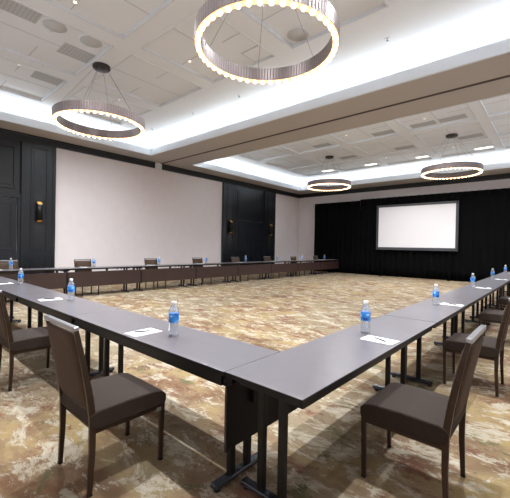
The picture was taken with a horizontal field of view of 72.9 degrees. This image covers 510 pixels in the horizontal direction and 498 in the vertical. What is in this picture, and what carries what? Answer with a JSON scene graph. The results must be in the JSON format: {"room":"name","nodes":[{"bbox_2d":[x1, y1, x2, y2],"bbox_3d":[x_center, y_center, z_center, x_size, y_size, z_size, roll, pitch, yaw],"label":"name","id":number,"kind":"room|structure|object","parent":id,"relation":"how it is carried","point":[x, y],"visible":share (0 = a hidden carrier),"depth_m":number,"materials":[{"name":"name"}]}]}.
{"room":"hotel conference room","nodes":[
{"label":"hotel conference room","id":0,"kind":"room"},
{"bbox_2d":[0,148,298,272],"bbox_3d":[-4.125,-1.770,16.131,0.250,6.200,21.350,1,1,41],"label":"wall","id":1,"kind":"structure","parent":0,"point":[113,212],"depth_m":14.91,"materials":[{"name":"paint"}]},
{"bbox_2d":[0,136,20,268],"bbox_3d":[-8.704,-1.187,10.664,0.112,4.940,2.500,1,1,41],"label":"door","id":2,"kind":"structure","parent":1,"relation":"in","point":[10,149],"depth_m":11.39,"materials":[{"name":"black paint"}]},
{"bbox_2d":[20,140,55,273],"bbox_3d":[-7.535,-1.174,11.986,0.130,4.940,1.070,1,1,41],"label":"wall panel","id":3,"kind":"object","parent":1,"relation":"attached to","point":[38,161],"depth_m":11.93,"materials":[{"name":"black paint"}]},
{"bbox_2d":[37,201,42,221],"bbox_3d":[-7.426,-1.286,11.898,0.205,0.710,0.170,1,1,41],"label":"wall sconce","id":4,"kind":"object","parent":1,"relation":"attached to","point":[39,204],"visible":1,"depth_m":11.83,"materials":[{"name":"black metal"}]},
{"bbox_2d":[154,162,161,169],"bbox_3d":[-4.359,-3.725,15.536,0.110,0.269,0.320,1,1,41],"label":"trim","id":5,"kind":"structure","parent":1,"relation":"attached to","point":[158,166],"depth_m":15.49,"materials":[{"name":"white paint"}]},
{"bbox_2d":[221,182,236,265],"bbox_3d":[-1.423,-1.109,18.935,0.130,4.940,1.060,1,1,41],"label":"wall panel","id":6,"kind":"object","parent":1,"relation":"attached to","point":[229,191],"depth_m":18.84,"materials":[{"name":"black paint"}]},
{"bbox_2d":[229,220,232,232],"bbox_3d":[-1.317,-1.221,18.844,0.205,0.710,0.170,1,1,41],"label":"wall sconce","id":7,"kind":"object","parent":1,"relation":"attached to","point":[231,222],"visible":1,"depth_m":18.79,"materials":[{"name":"brown metal"}]},
{"bbox_2d":[236,185,263,264],"bbox_3d":[-0.267,-1.097,20.256,0.112,4.940,2.450,1,1,41],"label":"door","id":8,"kind":"structure","parent":1,"relation":"in","point":[250,202],"depth_m":20.25,"materials":[{"name":"black paint"}]},
{"bbox_2d":[0,128,509,197],"bbox_3d":[1.869,-3.580,10.876,15.620,0.249,21.350,1,1,41],"label":"trim","id":9,"kind":"structure","parent":1,"relation":"attached to","point":[7,133],"depth_m":16.73,"materials":[{"name":"black"}]},
{"bbox_2d":[263,191,275,263],"bbox_3d":[0.886,-1.085,21.559,0.130,4.940,1.070,1,1,41],"label":"trim","id":10,"kind":"structure","parent":1,"relation":"attached to","point":[269,197],"depth_m":21.51,"materials":[{"name":"black paint"}]},
{"bbox_2d":[0,270,509,497],"bbox_3d":[1.770,1.534,10.915,16.220,0.100,21.950,1,1,41],"label":"floor","id":11,"kind":"structure","parent":0,"point":[279,313],"depth_m":3.06,"materials":[{"name":"carpet"}]},
{"bbox_2d":[0,276,15,317],"bbox_3d":[-5.685,0.992,7.354,2.064,0.750,0.575,1,1,41],"label":"folding table","id":12,"kind":"object","parent":11,"relation":"on","point":[2,279],"visible":0.24,"depth_m":6.94,"materials":[{"name":"laminate"}]},
{"bbox_2d":[0,260,17,274],"bbox_3d":[-6.292,0.823,8.854,0.638,1.044,0.507,1,1,41],"label":"banquet chair","id":13,"kind":"object","parent":11,"relation":"on","point":[3,265],"visible":0.17,"depth_m":9.04,"materials":[{"name":"brown fabric"}]},
{"bbox_2d":[0,290,50,391],"bbox_3d":[-2.541,0.933,3.845,0.507,1.044,0.638,1,1,41],"label":"banquet chair","id":14,"kind":"object","parent":11,"relation":"on","point":[29,339],"visible":0.77,"depth_m":3.63,"materials":[{"name":"brown metal"}]},
{"bbox_2d":[0,281,56,327],"bbox_3d":[-4.131,1.032,5.987,2.064,0.750,0.575,1,1,41],"label":"folding table","id":15,"kind":"object","parent":11,"relation":"on","point":[9,291],"visible":0.41,"depth_m":5.65,"materials":[{"name":"laminate"}]},
{"bbox_2d":[18,268,23,282],"bbox_3d":[-4.315,0.502,6.361,0.089,0.296,0.089,1,0,-18],"label":"water bottle","id":16,"kind":"object","parent":15,"relation":"on","point":[20,275],"visible":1,"depth_m":6.34,"materials":[{"name":"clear plastic"}]},
{"bbox_2d":[0,268,66,288],"bbox_3d":[-6.127,0.938,8.857,0.575,0.818,2.234,1,1,41],"label":"folding table","id":17,"kind":"object","parent":11,"relation":"on","point":[47,280],"visible":0.55,"depth_m":9.09,"materials":[{"name":"laminate"}]},
{"bbox_2d":[15,292,119,375],"bbox_3d":[-2.578,1.073,4.620,2.064,0.750,0.575,1,1,41],"label":"folding table","id":18,"kind":"object","parent":11,"relation":"on","point":[64,309],"visible":0.44,"depth_m":4.24,"materials":[{"name":"laminate"}]},
{"bbox_2d":[38,298,62,300],"bbox_3d":[-2.796,0.689,4.717,0.270,0.006,0.170,1,1,-43],"label":"notepad","id":19,"kind":"object","parent":18,"relation":"on","point":[56,298],"visible":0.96,"depth_m":4.69,"materials":[{"name":"white paper"}]},
{"bbox_2d":[67,279,74,300],"bbox_3d":[-2.493,0.550,4.678,0.089,0.296,0.089,1,1,-33],"label":"water bottle","id":20,"kind":"object","parent":18,"relation":"on","point":[69,288],"visible":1,"depth_m":4.65,"materials":[{"name":"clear plastic"}]},
{"bbox_2d":[74,259,98,295],"bbox_3d":[-5.024,0.836,10.296,0.638,1.044,0.507,1,1,41],"label":"banquet chair","id":21,"kind":"object","parent":11,"relation":"on","point":[76,263],"visible":0.39,"depth_m":10.43,"materials":[{"name":"brown metal"}]},
{"bbox_2d":[63,265,140,293],"bbox_3d":[-4.644,0.954,10.542,0.575,0.818,2.244,1,1,41],"label":"folding table","id":22,"kind":"object","parent":11,"relation":"on","point":[89,278],"visible":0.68,"depth_m":10.27,"materials":[{"name":"laminate"}]},
{"bbox_2d":[44,315,165,497],"bbox_3d":[-1.032,0.973,2.397,0.507,1.044,0.638,1,1,41],"label":"banquet chair","id":23,"kind":"object","parent":11,"relation":"on","point":[104,403],"visible":1,"depth_m":2.22,"materials":[{"name":"fabric"}]},
{"bbox_2d":[144,258,165,289],"bbox_3d":[-3.485,0.853,12.046,0.638,1.044,0.507,1,1,41],"label":"banquet chair","id":24,"kind":"object","parent":11,"relation":"on","point":[153,261],"visible":0.34,"depth_m":12.19,"materials":[{"name":"brown fabric"}]},
{"bbox_2d":[134,264,195,290],"bbox_3d":[-3.158,0.970,12.232,0.575,0.818,2.244,1,1,41],"label":"folding table","id":25,"kind":"object","parent":11,"relation":"on","point":[163,274],"visible":0.91,"depth_m":11.95,"materials":[{"name":"laminate"}]},
{"bbox_2d":[71,309,278,491],"bbox_3d":[-0.919,1.116,3.132,2.381,0.750,0.618,1,1,41],"label":"folding table","id":26,"kind":"object","parent":11,"relation":"on","point":[205,355],"visible":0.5,"depth_m":2.72,"materials":[{"name":"laminate"}]},
{"bbox_2d":[124,328,161,336],"bbox_3d":[-0.985,0.737,3.051,0.170,0.006,0.270,1,1,38],"label":"notepad","id":27,"kind":"object","parent":26,"relation":"on","point":[133,334],"visible":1,"depth_m":3.03,"materials":[{"name":"white paper"}]},
{"bbox_2d":[168,301,178,336],"bbox_3d":[-0.697,0.598,2.965,0.089,0.296,0.089,1,1,41],"label":"water bottle","id":28,"kind":"object","parent":26,"relation":"on","point":[173,316],"visible":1,"depth_m":2.94,"materials":[{"name":"clear plastic"}]},
{"bbox_2d":[192,257,211,284],"bbox_3d":[-2.098,0.867,13.622,0.638,1.044,0.507,1,1,41],"label":"banquet chair","id":29,"kind":"object","parent":11,"relation":"on","point":[193,260],"visible":0.37,"depth_m":13.77,"materials":[{"name":"brown metal"}]},
{"bbox_2d":[188,262,237,285],"bbox_3d":[-1.672,0.986,13.921,0.575,0.818,2.244,1,1,41],"label":"folding table","id":30,"kind":"object","parent":11,"relation":"on","point":[212,271],"visible":0.93,"depth_m":13.70,"materials":[{"name":"laminate"}]},
{"bbox_2d":[231,257,247,281],"bbox_3d":[-0.678,0.882,15.237,0.638,1.044,0.507,1,1,41],"label":"banquet chair","id":31,"kind":"object","parent":11,"relation":"on","point":[233,259],"visible":0.31,"depth_m":15.38,"materials":[{"name":"brown metal"}]},
{"bbox_2d":[230,261,270,281],"bbox_3d":[-0.186,1.002,15.610,0.575,0.818,2.244,1,1,41],"label":"folding table","id":32,"kind":"object","parent":11,"relation":"on","point":[262,268],"visible":0.87,"depth_m":15.32,"materials":[{"name":"laminate"}]},
{"bbox_2d":[264,256,273,275],"bbox_3d":[0.808,0.898,16.926,0.638,1.044,0.507,1,1,41],"label":"banquet chair","id":33,"kind":"object","parent":11,"relation":"on","point":[266,258],"visible":0.37,"depth_m":17.09,"materials":[{"name":"brown fabric"}]},
{"bbox_2d":[263,261,298,278],"bbox_3d":[1.300,1.017,17.300,0.575,0.818,2.244,1,1,41],"label":"folding table","id":34,"kind":"object","parent":11,"relation":"on","point":[288,267],"visible":0.91,"depth_m":16.99,"materials":[{"name":"laminate"}]},
{"bbox_2d":[290,256,304,275],"bbox_3d":[2.294,0.914,18.615,0.638,1.044,0.507,1,1,41],"label":"banquet chair","id":35,"kind":"object","parent":11,"relation":"on","point":[291,257],"visible":0.26,"depth_m":18.68,"materials":[{"name":"brown fabric"}]},
{"bbox_2d":[290,260,320,276],"bbox_3d":[2.786,1.033,18.989,0.575,0.818,2.244,1,1,41],"label":"folding table","id":36,"kind":"object","parent":11,"relation":"on","point":[309,265],"visible":0.84,"depth_m":18.75,"materials":[{"name":"laminate"}]},
{"bbox_2d":[314,259,338,273],"bbox_3d":[4.232,1.049,20.634,0.575,0.818,2.124,1,1,41],"label":"folding table","id":37,"kind":"object","parent":11,"relation":"on","point":[334,264],"visible":0.75,"depth_m":20.49,"materials":[{"name":"laminate"}]},
{"bbox_2d":[224,315,436,497],"bbox_3d":[0.876,1.152,2.933,0.575,0.750,2.596,1,1,41],"label":"folding table","id":38,"kind":"object","parent":11,"relation":"on","point":[268,389],"visible":0.86,"depth_m":2.23,"materials":[{"name":"laminate"}]},
{"bbox_2d":[360,301,370,333],"bbox_3d":[1.024,0.629,3.196,0.089,0.296,0.089,1,0,13],"label":"water bottle","id":39,"kind":"object","parent":38,"relation":"on","point":[365,315],"visible":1,"depth_m":3.17,"materials":[{"name":"clear plastic"}]},
{"bbox_2d":[360,335,399,345],"bbox_3d":[1.062,0.777,2.941,0.270,0.006,0.170,2,1,43],"label":"notepad","id":40,"kind":"object","parent":38,"relation":"on","point":[390,342],"visible":1,"depth_m":2.92,"materials":[{"name":"white paper"}]},
{"bbox_2d":[314,201,359,273],"bbox_3d":[5.112,-0.719,21.643,3.125,4.370,0.356,1,1,41],"label":"drape","id":41,"kind":"object","parent":11,"relation":"on","point":[337,225],"visible":0.86,"depth_m":21.41,"materials":[{"name":"black fabric"}]},
{"bbox_2d":[376,201,458,280],"bbox_3d":[8.354,-0.435,18.234,4.100,3.980,0.390,1,1,41],"label":"projection screen","id":42,"kind":"object","parent":11,"relation":"on","point":[430,226],"visible":0.99,"depth_m":18.18,"materials":[{"name":"white fabric"}]},
{"bbox_2d":[360,325,485,497],"bbox_3d":[1.113,1.015,2.303,0.638,1.044,0.507,1,1,41],"label":"banquet chair","id":43,"kind":"object","parent":11,"relation":"on","point":[427,417],"visible":1,"depth_m":2.15,"materials":[{"name":"brown metal"}]},
{"bbox_2d":[385,296,476,386],"bbox_3d":[2.538,1.170,4.822,0.575,0.750,2.424,1,1,41],"label":"folding table","id":44,"kind":"object","parent":11,"relation":"on","point":[425,310],"visible":0.57,"depth_m":4.38,"materials":[{"name":"laminate"}]},
{"bbox_2d":[432,284,439,305],"bbox_3d":[2.559,0.646,4.881,0.089,0.296,0.089,1,0,-18],"label":"water bottle","id":45,"kind":"object","parent":44,"relation":"on","point":[435,293],"visible":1,"depth_m":4.85,"materials":[{"name":"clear plastic"}]},
{"bbox_2d":[441,303,463,306],"bbox_3d":[2.816,0.795,4.934,0.270,0.006,0.170,1,1,41],"label":"notepad","id":46,"kind":"object","parent":44,"relation":"on","point":[459,305],"visible":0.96,"depth_m":4.92,"materials":[{"name":"white paper"}]},
{"bbox_2d":[359,188,509,281],"bbox_3d":[10.283,-0.615,17.094,10.689,4.430,0.357,1,1,41],"label":"drape","id":47,"kind":"object","parent":11,"relation":"on","point":[484,215],"visible":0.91,"depth_m":17.06,"materials":[{"name":"black fabric"}]},
{"bbox_2d":[440,285,496,337],"bbox_3d":[4.143,1.187,6.647,0.575,0.750,2.424,1,1,41],"label":"folding table","id":48,"kind":"object","parent":11,"relation":"on","point":[468,292],"visible":0.49,"depth_m":6.36,"materials":[{"name":"laminate"}]},
{"bbox_2d":[442,298,509,396],"bbox_3d":[2.560,1.030,3.947,0.638,1.044,0.507,1,1,41],"label":"banquet chair","id":49,"kind":"object","parent":11,"relation":"on","point":[491,348],"visible":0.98,"depth_m":3.81,"materials":[{"name":"brown metal"}]},
{"bbox_2d":[468,279,508,318],"bbox_3d":[5.748,1.204,8.471,0.575,0.750,2.424,1,1,41],"label":"folding table","id":50,"kind":"object","parent":11,"relation":"on","point":[498,284],"visible":0.5,"depth_m":8.31,"materials":[{"name":"laminate"}]},
{"bbox_2d":[478,309,509,335],"bbox_3d":[4.105,1.047,5.704,0.638,1.044,0.507,1,1,41],"label":"banquet chair","id":51,"kind":"object","parent":11,"relation":"on","point":[488,315],"visible":0.73,"depth_m":5.65,"materials":[{"name":"brown fabric"}]},
{"bbox_2d":[485,275,509,307],"bbox_3d":[7.353,1.221,10.296,0.575,0.750,2.424,1,1,41],"label":"folding table","id":52,"kind":"object","parent":11,"relation":"on","point":[495,277],"visible":0.35,"depth_m":10.14,"materials":[{"name":"laminate"}]},
{"bbox_2d":[497,296,509,309],"bbox_3d":[5.690,1.064,7.506,0.638,1.044,0.507,1,1,41],"label":"banquet chair","id":53,"kind":"object","parent":11,"relation":"on","point":[503,300],"visible":0.77,"depth_m":7.49,"materials":[{"name":"brown metal"}]},
{"bbox_2d":[497,272,509,295],"bbox_3d":[8.957,1.238,12.120,0.575,0.750,2.424,1,1,41],"label":"folding table","id":54,"kind":"object","parent":11,"relation":"on","point":[502,273],"visible":0.34,"depth_m":11.55,"materials":[{"name":"laminate"}]},
{"bbox_2d":[0,0,509,143],"bbox_3d":[-1.817,-4.448,6.661,14.260,0.212,8.760,1,1,41],"label":"ceiling","id":55,"kind":"structure","parent":0,"point":[147,46],"depth_m":7.53,"materials":[{"name":"white paint"}]},
{"bbox_2d":[0,0,41,23],"bbox_3d":[-4.367,-4.454,6.413,0.520,0.014,0.660,1,1,41],"label":"ceiling vent","id":56,"kind":"object","parent":55,"relation":"in","point":[10,6],"visible":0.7,"depth_m":6.45,"materials":[{"name":"grey metal"}]},
{"bbox_2d":[30,71,63,85],"bbox_3d":[-5.465,-4.495,9.085,0.520,0.014,0.660,1,1,41],"label":"ceiling vent","id":57,"kind":"object","parent":55,"relation":"in","point":[37,75],"visible":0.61,"depth_m":9.09,"materials":[{"name":"grey metal"}]},
{"bbox_2d":[41,17,68,32],"bbox_3d":[-3.986,-4.446,6.877,0.480,0.022,0.480,1,1,41],"label":"ceiling speaker","id":58,"kind":"object","parent":55,"relation":"attached to","point":[50,24],"visible":0.87,"depth_m":6.86,"materials":[{"name":"white paint"}]},
{"bbox_2d":[70,0,79,4],"bbox_3d":[-3.227,-4.429,6.196,0.150,0.016,0.150,1,1,41],"label":"recessed light","id":59,"kind":"object","parent":55,"relation":"in","point":[72,1],"visible":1,"depth_m":6.19,"materials":[{"name":"white plastic"}]},
{"bbox_2d":[56,43,95,62],"bbox_3d":[-4.078,-4.460,7.877,0.520,0.014,0.660,1,1,41],"label":"ceiling vent","id":60,"kind":"object","parent":55,"relation":"in","point":[66,49],"visible":1,"depth_m":7.86,"materials":[{"name":"grey metal"}]},
{"bbox_2d":[79,34,102,47],"bbox_3d":[-3.508,-4.441,7.389,0.480,0.022,0.480,1,1,41],"label":"ceiling speaker","id":61,"kind":"object","parent":55,"relation":"attached to","point":[84,39],"visible":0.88,"depth_m":7.38,"materials":[{"name":"white paint"}]},
{"bbox_2d":[51,62,144,139],"bbox_3d":[-3.710,-3.659,8.319,2.039,1.487,2.039,1,0,-26],"label":"ring chandelier","id":62,"kind":"object","parent":55,"relation":"hanging from","point":[86,105],"visible":1,"depth_m":8.12,"materials":[{"name":"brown metal"}]},
{"bbox_2d":[241,45,270,61],"bbox_3d":[0.069,-4.380,7.732,0.600,0.012,0.480,1,1,41],"label":"ceiling access panel","id":63,"kind":"object","parent":55,"relation":"attached to","point":[252,54],"visible":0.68,"depth_m":7.74,"materials":[{"name":"grey"}]},
{"bbox_2d":[194,0,339,83],"bbox_3d":[0.175,-3.558,4.940,2.039,1.487,2.039,1,0,19],"label":"ring chandelier","id":64,"kind":"object","parent":55,"relation":"hanging from","point":[323,10],"visible":1,"depth_m":4.98,"materials":[{"name":"beige"}]},
{"bbox_2d":[286,26,309,40],"bbox_3d":[0.866,-4.354,7.004,0.480,0.022,0.480,1,1,41],"label":"ceiling speaker","id":65,"kind":"object","parent":55,"relation":"attached to","point":[296,33],"visible":0.99,"depth_m":6.96,"materials":[{"name":"white paint"}]},
{"bbox_2d":[0,53,509,193],"bbox_3d":[1.880,-4.157,10.872,15.620,0.916,21.350,1,1,41],"label":"ceiling","id":66,"kind":"structure","parent":0,"point":[490,77],"depth_m":9.86,"materials":[{"name":"grey paint"}]},
{"bbox_2d":[0,38,509,155],"bbox_3d":[-1.829,-3.858,6.666,13.600,0.252,8.100,1,1,41],"label":"trim","id":67,"kind":"structure","parent":66,"relation":"attached to","point":[501,47],"depth_m":8.98,"materials":[{"name":"white paint"}]},
{"bbox_2d":[0,28,509,186],"bbox_3d":[1.752,-4.036,10.730,14.260,0.560,19.590,1,1,41],"label":"cove","id":68,"kind":"structure","parent":66,"relation":"attached to","point":[504,34],"depth_m":10.90,"materials":[{"name":"white paint"}]},
{"bbox_2d":[192,93,509,190],"bbox_3d":[5.093,-3.785,14.534,13.600,0.252,8.800,1,1,41],"label":"trim","id":69,"kind":"structure","parent":66,"relation":"attached to","point":[202,164],"depth_m":17.40,"materials":[{"name":"white paint"}]},
{"bbox_2d":[216,94,509,181],"bbox_3d":[5.104,-4.375,14.530,14.260,0.212,9.460,1,1,41],"label":"ceiling","id":70,"kind":"structure","parent":0,"point":[299,162],"depth_m":14.69,"materials":[{"name":"white paint"}]},
{"bbox_2d":[312,143,331,147],"bbox_3d":[2.832,-4.377,14.597,0.800,0.014,0.400,1,1,41],"label":"ceiling vent","id":71,"kind":"object","parent":70,"relation":"in","point":[323,144],"visible":1,"depth_m":14.58,"materials":[{"name":"grey metal"}]},
{"bbox_2d":[317,155,334,173],"label":"ceiling mount","id":72,"kind":"object","parent":70,"relation":"hanging from","point":[327,157],"depth_m":16.27,"materials":[{"name":"black metal"}]},
{"bbox_2d":[307,177,350,190],"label":"ring chandelier","id":73,"kind":"object","parent":70,"relation":"hanging from","point":[311,184],"depth_m":15.99,"materials":[{"name":"beige"}]},
{"bbox_2d":[338,155,357,158],"bbox_3d":[4.417,-4.361,16.399,0.800,0.014,0.400,1,1,41],"label":"ceiling vent","id":74,"kind":"object","parent":70,"relation":"in","point":[350,156],"visible":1,"depth_m":16.41,"materials":[{"name":"grey metal"}]},
{"bbox_2d":[371,129,394,135],"bbox_3d":[4.784,-4.327,12.880,0.800,0.014,0.400,1,1,41],"label":"ceiling vent","id":75,"kind":"object","parent":70,"relation":"in","point":[391,130],"visible":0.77,"depth_m":12.83,"materials":[{"name":"grey metal"}]},
{"bbox_2d":[394,145,414,149],"bbox_3d":[6.369,-4.310,14.682,0.800,0.014,0.400,1,1,41],"label":"ceiling vent","id":76,"kind":"object","parent":70,"relation":"in","point":[409,146],"visible":0.82,"depth_m":14.64,"materials":[{"name":"grey metal"}]},
{"bbox_2d":[409,120,436,127],"bbox_3d":[5.802,-4.300,11.918,0.800,0.014,0.400,1,1,41],"label":"ceiling vent","id":77,"kind":"object","parent":70,"relation":"in","point":[432,122],"visible":1,"depth_m":11.90,"materials":[{"name":"grey metal"}]},
{"bbox_2d":[421,133,483,179],"bbox_3d":[7.385,-3.541,12.982,2.039,1.487,2.039,1,0,19],"label":"ring chandelier","id":78,"kind":"object","parent":70,"relation":"hanging from","point":[477,167],"visible":1,"depth_m":12.80,"materials":[{"name":"beige"}]},
{"bbox_2d":[437,114,467,122],"bbox_3d":[6.477,-4.282,11.324,0.800,0.014,0.400,1,1,41],"label":"ceiling vent","id":79,"kind":"object","parent":70,"relation":"in","point":[461,116],"visible":1,"depth_m":11.30,"materials":[{"name":"grey metal"}]},
{"bbox_2d":[457,133,483,139],"bbox_3d":[8.170,-4.263,13.097,0.800,0.014,0.400,1,1,41],"label":"ceiling vent","id":80,"kind":"object","parent":70,"relation":"in","point":[479,134],"visible":0.96,"depth_m":13.07,"materials":[{"name":"grey metal"}]},
{"bbox_2d":[474,146,492,149],"bbox_3d":[9.619,-4.244,14.487,0.720,0.018,0.280,1,1,41],"label":"recessed light","id":81,"kind":"object","parent":70,"relation":"in","point":[486,146],"visible":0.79,"depth_m":14.43,"materials":[{"name":"white plastic"}]},
{"bbox_2d":[298,179,509,262],"bbox_3d":[8.964,-1.540,19.000,16.120,6.200,0.250,1,1,41],"label":"wall","id":82,"kind":"structure","parent":0,"point":[306,217],"depth_m":21.54,"materials":[{"name":"paint"}]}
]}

